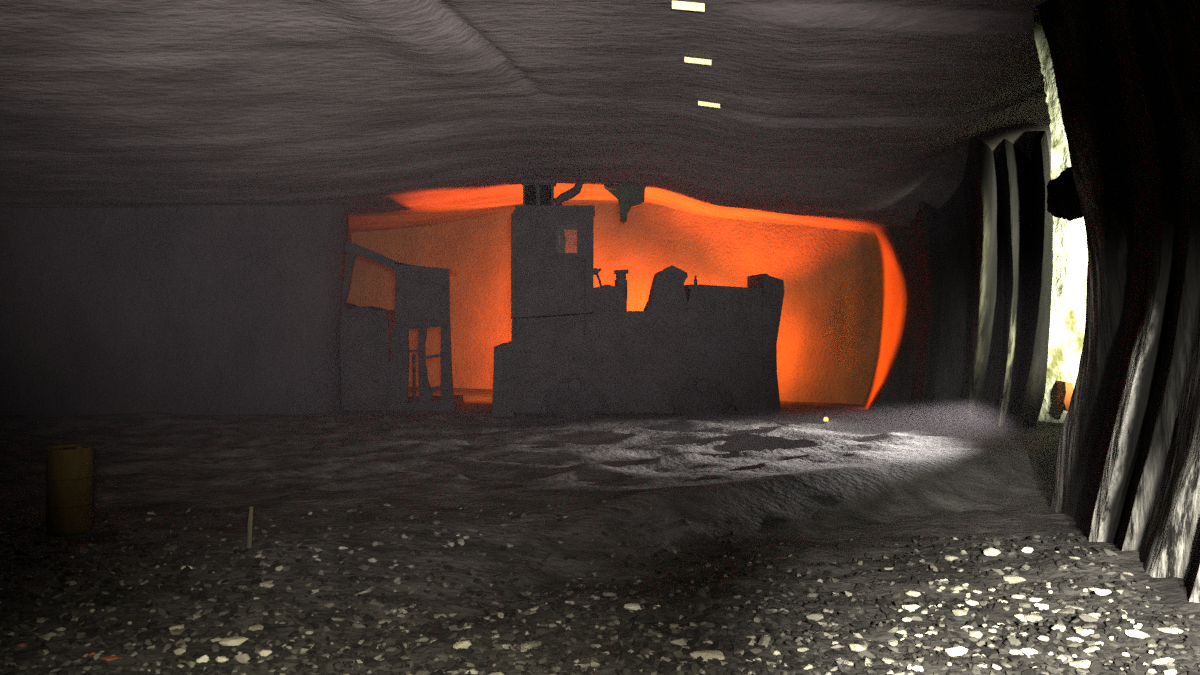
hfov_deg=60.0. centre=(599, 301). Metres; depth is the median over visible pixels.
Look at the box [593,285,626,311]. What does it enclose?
hood
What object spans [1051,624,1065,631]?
chunk
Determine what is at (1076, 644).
chunk
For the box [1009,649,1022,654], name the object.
chunk
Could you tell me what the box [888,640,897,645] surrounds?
chunk
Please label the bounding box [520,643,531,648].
chunk
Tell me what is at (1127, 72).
wall
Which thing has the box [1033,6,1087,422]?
wall
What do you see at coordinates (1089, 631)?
chunk
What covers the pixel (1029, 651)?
chunk
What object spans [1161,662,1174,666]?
chunk
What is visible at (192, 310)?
wall
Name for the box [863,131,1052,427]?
wall
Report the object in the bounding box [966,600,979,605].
chunk
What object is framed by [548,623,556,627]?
chunk
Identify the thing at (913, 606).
chunk
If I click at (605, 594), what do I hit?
chunk
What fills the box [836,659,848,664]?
chunk
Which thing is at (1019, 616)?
chunk
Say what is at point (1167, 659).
chunk
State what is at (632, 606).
chunk
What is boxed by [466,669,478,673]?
chunk
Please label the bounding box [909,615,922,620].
chunk
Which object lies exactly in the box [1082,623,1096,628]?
chunk
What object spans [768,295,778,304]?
work lamp
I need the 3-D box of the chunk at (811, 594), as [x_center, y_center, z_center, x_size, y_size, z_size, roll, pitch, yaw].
[1.675,2.322,8.245,0.106,0.030,0.066,0,0,-25]
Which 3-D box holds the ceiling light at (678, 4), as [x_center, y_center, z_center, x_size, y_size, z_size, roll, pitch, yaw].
[0.810,-2.731,9.560,0.298,0.128,0.020,0,0,0]
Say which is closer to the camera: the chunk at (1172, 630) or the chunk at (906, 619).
the chunk at (1172, 630)
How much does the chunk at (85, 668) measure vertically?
0.023 m
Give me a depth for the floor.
10.08 m
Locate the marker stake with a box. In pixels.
[247,506,253,547]
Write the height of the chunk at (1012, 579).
0.054 m
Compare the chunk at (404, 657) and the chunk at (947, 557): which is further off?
the chunk at (947, 557)
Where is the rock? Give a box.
[1046,167,1082,220]
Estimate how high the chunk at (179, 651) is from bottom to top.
0.042 m
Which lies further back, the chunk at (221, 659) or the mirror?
the mirror
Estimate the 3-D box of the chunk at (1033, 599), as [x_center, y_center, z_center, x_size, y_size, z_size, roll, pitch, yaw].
[3.254,2.225,7.781,0.101,0.035,0.077,0,0,12]
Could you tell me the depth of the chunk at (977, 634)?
7.16 m
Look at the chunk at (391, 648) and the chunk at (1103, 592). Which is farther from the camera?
the chunk at (1103, 592)
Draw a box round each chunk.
[83,666,91,670]
[99,656,121,660]
[169,624,183,629]
[174,648,185,654]
[192,614,200,618]
[196,655,208,662]
[207,598,216,601]
[216,656,228,662]
[217,610,229,615]
[219,636,248,645]
[248,624,263,630]
[258,649,271,655]
[352,623,365,628]
[378,619,391,623]
[385,646,396,651]
[400,655,409,659]
[415,636,428,641]
[434,614,446,618]
[453,640,471,648]
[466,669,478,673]
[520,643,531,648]
[527,641,540,647]
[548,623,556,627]
[602,592,616,596]
[624,603,641,609]
[660,657,670,661]
[690,650,724,660]
[749,648,761,653]
[797,647,808,651]
[803,664,812,669]
[806,613,822,620]
[807,592,817,596]
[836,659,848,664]
[841,661,853,665]
[849,644,866,651]
[882,657,894,663]
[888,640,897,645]
[896,629,906,633]
[902,617,911,621]
[904,604,919,609]
[905,591,920,596]
[907,664,923,671]
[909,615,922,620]
[925,630,936,634]
[944,555,957,560]
[945,646,967,656]
[951,585,962,590]
[952,609,967,615]
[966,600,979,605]
[969,631,982,637]
[976,639,988,644]
[983,548,1000,555]
[1003,575,1025,583]
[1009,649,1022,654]
[1011,594,1024,598]
[1014,614,1023,618]
[1019,603,1030,607]
[1021,547,1032,552]
[1021,648,1037,654]
[1024,613,1042,621]
[1028,597,1041,601]
[1034,603,1048,609]
[1037,635,1048,640]
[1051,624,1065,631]
[1057,607,1075,614]
[1064,605,1083,609]
[1067,637,1083,642]
[1068,641,1081,647]
[1069,660,1091,668]
[1076,628,1088,635]
[1079,592,1089,595]
[1079,615,1097,621]
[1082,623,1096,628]
[1086,629,1093,633]
[1095,589,1111,595]
[1125,629,1149,638]
[1156,657,1174,662]
[1157,627,1182,633]
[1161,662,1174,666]
[1164,669,1176,674]
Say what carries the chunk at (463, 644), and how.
on the floor
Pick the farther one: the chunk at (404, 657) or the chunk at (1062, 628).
the chunk at (1062, 628)
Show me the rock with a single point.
(1063, 201)
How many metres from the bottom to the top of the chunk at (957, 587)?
0.038 m
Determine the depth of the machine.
17.30 m
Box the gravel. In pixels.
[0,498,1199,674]
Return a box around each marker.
[823,417,828,423]
[1055,380,1073,410]
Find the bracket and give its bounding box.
[604,186,645,223]
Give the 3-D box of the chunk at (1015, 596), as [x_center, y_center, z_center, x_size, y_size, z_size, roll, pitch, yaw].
[3.144,2.213,7.821,0.098,0.030,0.054,0,0,7]
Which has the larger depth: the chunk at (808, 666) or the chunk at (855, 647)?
the chunk at (855, 647)
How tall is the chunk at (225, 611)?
0.036 m
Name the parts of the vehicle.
pillar post, canopy panel, pillar post, sill, pillar post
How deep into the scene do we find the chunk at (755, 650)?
6.76 m
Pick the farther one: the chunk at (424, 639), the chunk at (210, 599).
the chunk at (210, 599)
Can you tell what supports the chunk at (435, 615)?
on the floor
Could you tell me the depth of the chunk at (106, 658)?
6.53 m
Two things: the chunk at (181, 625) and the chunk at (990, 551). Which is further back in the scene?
the chunk at (990, 551)
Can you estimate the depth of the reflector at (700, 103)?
12.67 m
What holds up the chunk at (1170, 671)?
on the floor
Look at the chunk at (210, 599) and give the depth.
7.46 m
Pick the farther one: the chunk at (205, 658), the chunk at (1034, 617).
the chunk at (1034, 617)
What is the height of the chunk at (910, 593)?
0.042 m
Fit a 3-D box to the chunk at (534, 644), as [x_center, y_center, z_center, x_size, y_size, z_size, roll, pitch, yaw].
[-0.444,2.269,6.896,0.108,0.034,0.076,0,0,-20]
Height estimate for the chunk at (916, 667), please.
0.037 m
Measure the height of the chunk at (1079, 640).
0.037 m
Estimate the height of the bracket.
0.651 m
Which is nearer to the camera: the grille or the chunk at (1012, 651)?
the chunk at (1012, 651)
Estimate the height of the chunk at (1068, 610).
0.052 m
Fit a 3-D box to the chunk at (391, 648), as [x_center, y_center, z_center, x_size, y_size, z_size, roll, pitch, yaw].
[-1.375,2.283,6.844,0.082,0.026,0.053,0,0,-11]
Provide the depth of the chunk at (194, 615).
7.18 m
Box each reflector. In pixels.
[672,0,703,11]
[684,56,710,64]
[698,100,719,107]
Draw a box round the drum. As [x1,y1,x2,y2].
[45,444,94,535]
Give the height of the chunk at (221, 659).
0.036 m
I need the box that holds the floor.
[0,386,1199,674]
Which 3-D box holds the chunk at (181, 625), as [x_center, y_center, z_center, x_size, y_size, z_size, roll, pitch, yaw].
[-2.843,2.197,6.997,0.094,0.038,0.079,0,0,-40]
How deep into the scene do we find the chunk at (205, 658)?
6.61 m
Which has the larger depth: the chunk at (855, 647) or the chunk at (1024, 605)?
the chunk at (1024, 605)
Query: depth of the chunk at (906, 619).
7.52 m
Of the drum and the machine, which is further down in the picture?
the drum
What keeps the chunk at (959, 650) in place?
on the floor
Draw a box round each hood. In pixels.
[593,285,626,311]
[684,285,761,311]
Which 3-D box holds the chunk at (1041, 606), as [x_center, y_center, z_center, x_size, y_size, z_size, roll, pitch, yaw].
[3.247,2.238,7.639,0.098,0.038,0.079,0,0,1]
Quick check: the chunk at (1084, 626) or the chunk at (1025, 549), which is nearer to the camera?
the chunk at (1084, 626)
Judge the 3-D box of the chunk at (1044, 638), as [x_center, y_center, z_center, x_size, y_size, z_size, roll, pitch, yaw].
[2.914,2.211,6.845,0.078,0.036,0.052,0,0,4]
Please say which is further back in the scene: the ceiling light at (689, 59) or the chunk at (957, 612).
the ceiling light at (689, 59)
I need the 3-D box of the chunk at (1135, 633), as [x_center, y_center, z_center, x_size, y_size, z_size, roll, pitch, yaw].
[3.535,2.187,6.854,0.159,0.038,0.134,0,0,-11]
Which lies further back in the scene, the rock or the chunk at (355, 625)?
the rock
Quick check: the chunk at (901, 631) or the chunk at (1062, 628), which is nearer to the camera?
the chunk at (1062, 628)
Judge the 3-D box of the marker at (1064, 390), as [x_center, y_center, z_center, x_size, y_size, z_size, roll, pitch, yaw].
[7.332,1.484,16.425,0.164,0.469,0.350,0,0,0]
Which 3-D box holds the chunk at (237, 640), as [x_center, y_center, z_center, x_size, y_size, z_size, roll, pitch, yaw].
[-2.421,2.234,6.867,0.191,0.040,0.127,0,0,-33]
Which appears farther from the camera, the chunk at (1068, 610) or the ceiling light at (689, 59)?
the ceiling light at (689, 59)
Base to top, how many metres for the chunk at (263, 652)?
0.040 m
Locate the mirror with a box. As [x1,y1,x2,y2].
[593,268,598,274]
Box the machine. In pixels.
[492,178,783,419]
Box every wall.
[0,204,351,416]
[346,203,881,404]
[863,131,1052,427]
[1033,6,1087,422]
[1037,0,1199,602]
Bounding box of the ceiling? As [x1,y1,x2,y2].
[0,0,1051,233]
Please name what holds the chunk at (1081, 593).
on the floor
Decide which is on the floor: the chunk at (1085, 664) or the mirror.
the chunk at (1085, 664)
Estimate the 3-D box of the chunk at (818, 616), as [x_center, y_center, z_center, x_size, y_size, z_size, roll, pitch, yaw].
[1.567,2.290,7.558,0.118,0.046,0.104,0,0,-23]
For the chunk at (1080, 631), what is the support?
on the floor
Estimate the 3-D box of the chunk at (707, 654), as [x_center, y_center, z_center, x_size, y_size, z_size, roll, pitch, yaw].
[0.692,2.257,6.633,0.220,0.043,0.142,0,0,-27]
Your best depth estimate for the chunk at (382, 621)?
7.30 m
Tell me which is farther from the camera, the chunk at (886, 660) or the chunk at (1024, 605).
the chunk at (1024, 605)
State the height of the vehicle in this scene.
3.286 m
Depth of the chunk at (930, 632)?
7.12 m
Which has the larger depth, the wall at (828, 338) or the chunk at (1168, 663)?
the wall at (828, 338)
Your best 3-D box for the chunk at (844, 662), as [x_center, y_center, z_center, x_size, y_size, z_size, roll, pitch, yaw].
[1.565,2.285,6.565,0.062,0.032,0.088,0,0,37]
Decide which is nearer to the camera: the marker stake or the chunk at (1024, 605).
the chunk at (1024, 605)
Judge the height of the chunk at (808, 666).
0.030 m
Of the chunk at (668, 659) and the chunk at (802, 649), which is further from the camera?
the chunk at (802, 649)
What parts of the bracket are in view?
drop leg, mounting plate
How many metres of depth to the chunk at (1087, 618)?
7.12 m
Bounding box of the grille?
[652,282,679,303]
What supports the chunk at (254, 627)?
on the floor
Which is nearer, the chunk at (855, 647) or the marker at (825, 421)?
the chunk at (855, 647)
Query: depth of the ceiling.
12.46 m
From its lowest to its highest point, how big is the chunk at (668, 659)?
0.023 m
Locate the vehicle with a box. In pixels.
[340,242,463,411]
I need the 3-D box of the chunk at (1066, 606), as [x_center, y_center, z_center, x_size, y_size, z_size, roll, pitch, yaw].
[3.455,2.235,7.581,0.133,0.042,0.072,0,0,13]

